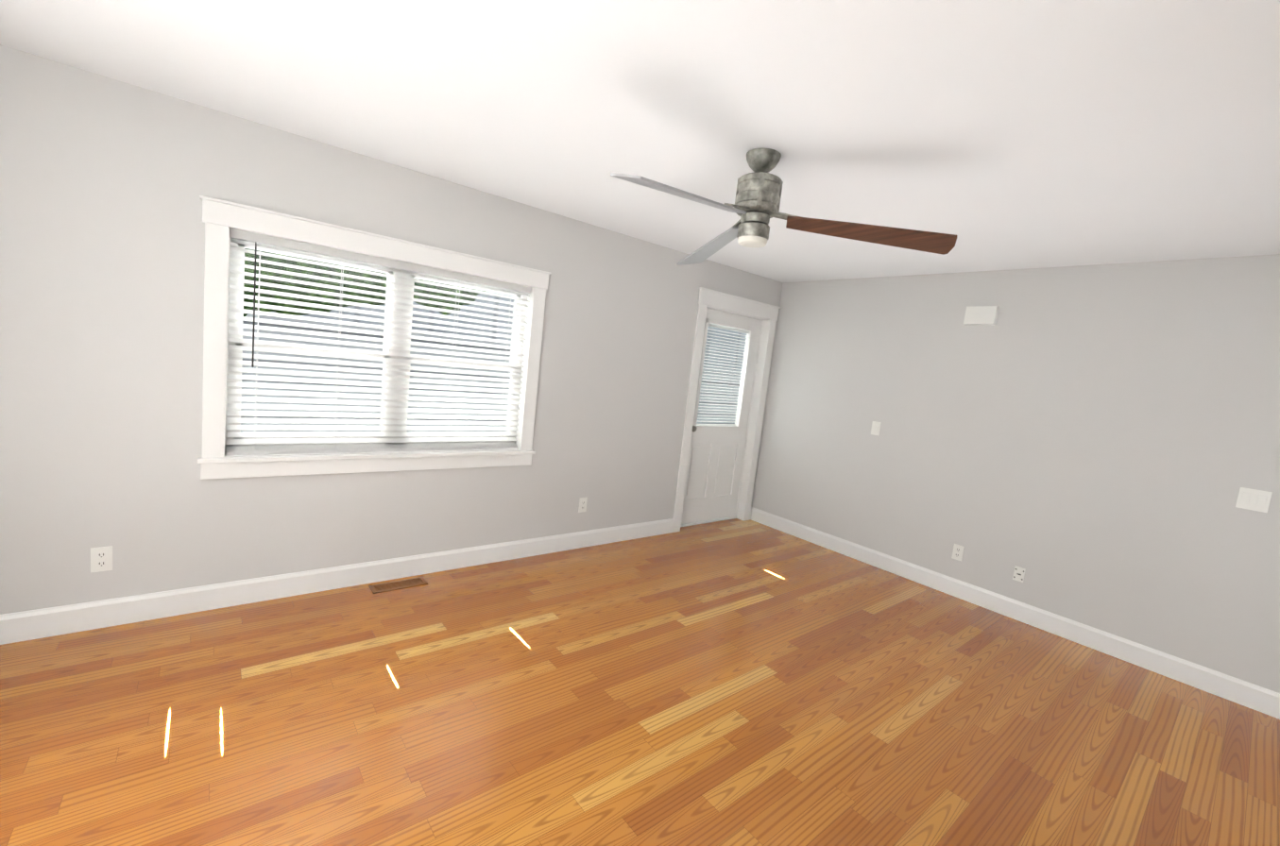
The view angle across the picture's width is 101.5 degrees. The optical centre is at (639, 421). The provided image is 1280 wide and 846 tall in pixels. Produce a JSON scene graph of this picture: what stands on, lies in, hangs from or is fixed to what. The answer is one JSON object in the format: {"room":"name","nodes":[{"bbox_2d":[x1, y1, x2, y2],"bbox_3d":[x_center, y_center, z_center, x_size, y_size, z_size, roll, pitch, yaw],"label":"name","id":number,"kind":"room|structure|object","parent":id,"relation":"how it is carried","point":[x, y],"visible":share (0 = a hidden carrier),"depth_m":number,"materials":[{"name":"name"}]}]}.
{"room":"living room","nodes":[
{"label":"living room","id":0,"kind":"room"},
{"bbox_2d":[0,44,782,614],"bbox_3d":[-0.889,-0.227,3.654,5.830,2.440,0.150,1,8,-40],"label":"wall","id":1,"kind":"structure","parent":0,"point":[106,182],"depth_m":2.53,"materials":[{"name":"grey paint"}]},
{"bbox_2d":[90,546,112,572],"bbox_3d":[-2.484,0.637,2.414,0.070,0.115,0.008,1,8,-40],"label":"electrical outlet plate","id":2,"kind":"object","parent":1,"relation":"attached to","point":[101,558],"depth_m":2.41,"materials":[{"name":"white plastic"}]},
{"bbox_2d":[197,195,551,479],"bbox_3d":[-1.442,-0.376,3.135,1.846,1.350,0.182,1,8,-40],"label":"window","id":3,"kind":"structure","parent":1,"relation":"in","point":[221,218],"depth_m":2.90,"materials":[{"name":"white wood"}]},
{"bbox_2d":[225,228,531,455],"bbox_3d":[-1.433,-0.371,3.123,1.614,1.125,0.065,1,8,-40],"label":"window blind","id":4,"kind":"object","parent":3,"relation":"attached to","point":[259,239],"visible":1,"depth_m":3.00,"materials":[{"name":"white plastic"}]},
{"bbox_2d":[0,507,752,645],"bbox_3d":[-0.962,0.927,3.719,5.530,0.130,0.016,1,8,-40],"label":"baseboard","id":5,"kind":"structure","parent":1,"relation":"attached to","point":[37,623],"depth_m":2.87,"materials":[{"name":"white wood"}]},
{"bbox_2d":[578,497,587,512],"bbox_3d":[-0.446,0.656,4.093,0.070,0.115,0.008,1,8,-40],"label":"electrical outlet plate","id":6,"kind":"object","parent":1,"relation":"attached to","point":[582,501],"depth_m":4.09,"materials":[{"name":"white plastic"}]},
{"bbox_2d":[681,309,761,524],"bbox_3d":[0.773,-0.013,5.066,0.914,2.026,0.122,1,8,-40],"label":"door","id":7,"kind":"structure","parent":1,"relation":"in","point":[713,471],"depth_m":5.14,"materials":[{"name":"white wood"}]},
{"bbox_2d":[696,324,749,426],"bbox_3d":[0.793,-0.427,5.042,0.604,0.947,0.016,1,8,-40],"label":"door blind","id":8,"kind":"object","parent":7,"relation":"attached to","point":[727,328],"visible":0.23,"depth_m":5.04,"materials":[{"name":"white plastic"}]},
{"bbox_2d":[672,287,780,532],"bbox_3d":[0.789,-0.073,5.039,1.134,2.195,0.179,1,8,-40],"label":"door frame","id":9,"kind":"structure","parent":1,"relation":"attached to","point":[766,315],"depth_m":5.08,"materials":[{"name":"white wood"}]},
{"bbox_2d":[0,518,1279,845],"bbox_3d":[0.572,1.421,1.850,5.830,0.100,5.245,1,8,-40],"label":"floor","id":10,"kind":"structure","parent":0,"point":[737,683],"depth_m":2.20,"materials":[{"name":"brown wood"}]},
{"bbox_2d":[368,577,427,594],"bbox_3d":[-1.464,0.995,3.179,0.310,0.006,0.110,1,8,-40],"label":"floor vent","id":11,"kind":"object","parent":10,"relation":"in","point":[396,585],"visible":1,"depth_m":3.17,"materials":[{"name":"brown wood"}]},
{"bbox_2d":[0,0,1279,282],"bbox_3d":[0.848,-1.089,1.570,5.830,0.100,5.245,1,8,-40],"label":"ceiling","id":12,"kind":"structure","parent":0,"point":[1007,134],"depth_m":1.90,"materials":[{"name":"white paint"}]},
{"bbox_2d":[610,148,957,265],"bbox_3d":[0.384,-0.969,2.225,1.324,0.381,1.432,1,8,-40],"label":"fan","id":13,"kind":"object","parent":12,"relation":"hanging from","point":[756,208],"visible":1,"depth_m":2.20,"materials":[{"name":"brown wood"}]},
{"bbox_2d":[751,254,1279,693],"bbox_3d":[2.895,0.204,3.515,0.162,2.440,4.945,1,8,-40],"label":"wall","id":14,"kind":"structure","parent":0,"point":[1096,447],"depth_m":3.49,"materials":[{"name":"grey paint"}]},
{"bbox_2d":[870,421,881,435],"bbox_3d":[2.012,0.062,4.469,0.012,0.115,0.070,1,8,-40],"label":"switch plate","id":15,"kind":"object","parent":14,"relation":"attached to","point":[876,426],"depth_m":4.47,"materials":[{"name":"white plastic"}]},
{"bbox_2d":[951,544,964,562],"bbox_3d":[2.411,0.997,3.969,0.008,0.115,0.070,1,8,-40],"label":"electrical outlet plate","id":16,"kind":"object","parent":14,"relation":"attached to","point":[958,551],"depth_m":3.97,"materials":[{"name":"white plastic"}]},
{"bbox_2d":[963,306,999,324],"bbox_3d":[2.511,-0.776,3.852,0.052,0.130,0.200,1,8,-40],"label":"door chime","id":17,"kind":"object","parent":14,"relation":"attached to","point":[981,315],"visible":1,"depth_m":3.83,"materials":[{"name":"white plastic"}]},
{"bbox_2d":[750,507,1279,719],"bbox_3d":[2.306,1.245,4.085,0.016,0.130,3.624,1,8,-40],"label":"baseboard","id":18,"kind":"structure","parent":14,"relation":"attached to","point":[1252,696],"depth_m":3.49,"materials":[{"name":"white wood"}]},
{"bbox_2d":[1012,565,1025,582],"bbox_3d":[2.658,1.074,3.669,0.008,0.100,0.060,1,8,-40],"label":"electrical outlet plate","id":19,"kind":"object","parent":14,"relation":"attached to","point":[1019,572],"depth_m":3.67,"materials":[{"name":"white plastic"}]},
{"bbox_2d":[1235,487,1272,512],"bbox_3d":[3.342,0.429,2.850,0.012,0.115,0.115,1,8,-40],"label":"switch plate","id":20,"kind":"object","parent":14,"relation":"attached to","point":[1254,500],"depth_m":2.85,"materials":[{"name":"white plastic"}]},
{"label":"outside","id":21,"kind":"structure","parent":0,"visible":0},
{"bbox_2d":[240,248,746,432],"bbox_3d":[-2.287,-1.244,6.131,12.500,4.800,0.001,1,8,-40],"label":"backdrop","id":22,"kind":"structure","parent":21,"point":[279,275],"depth_m":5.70,"materials":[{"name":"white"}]}
]}

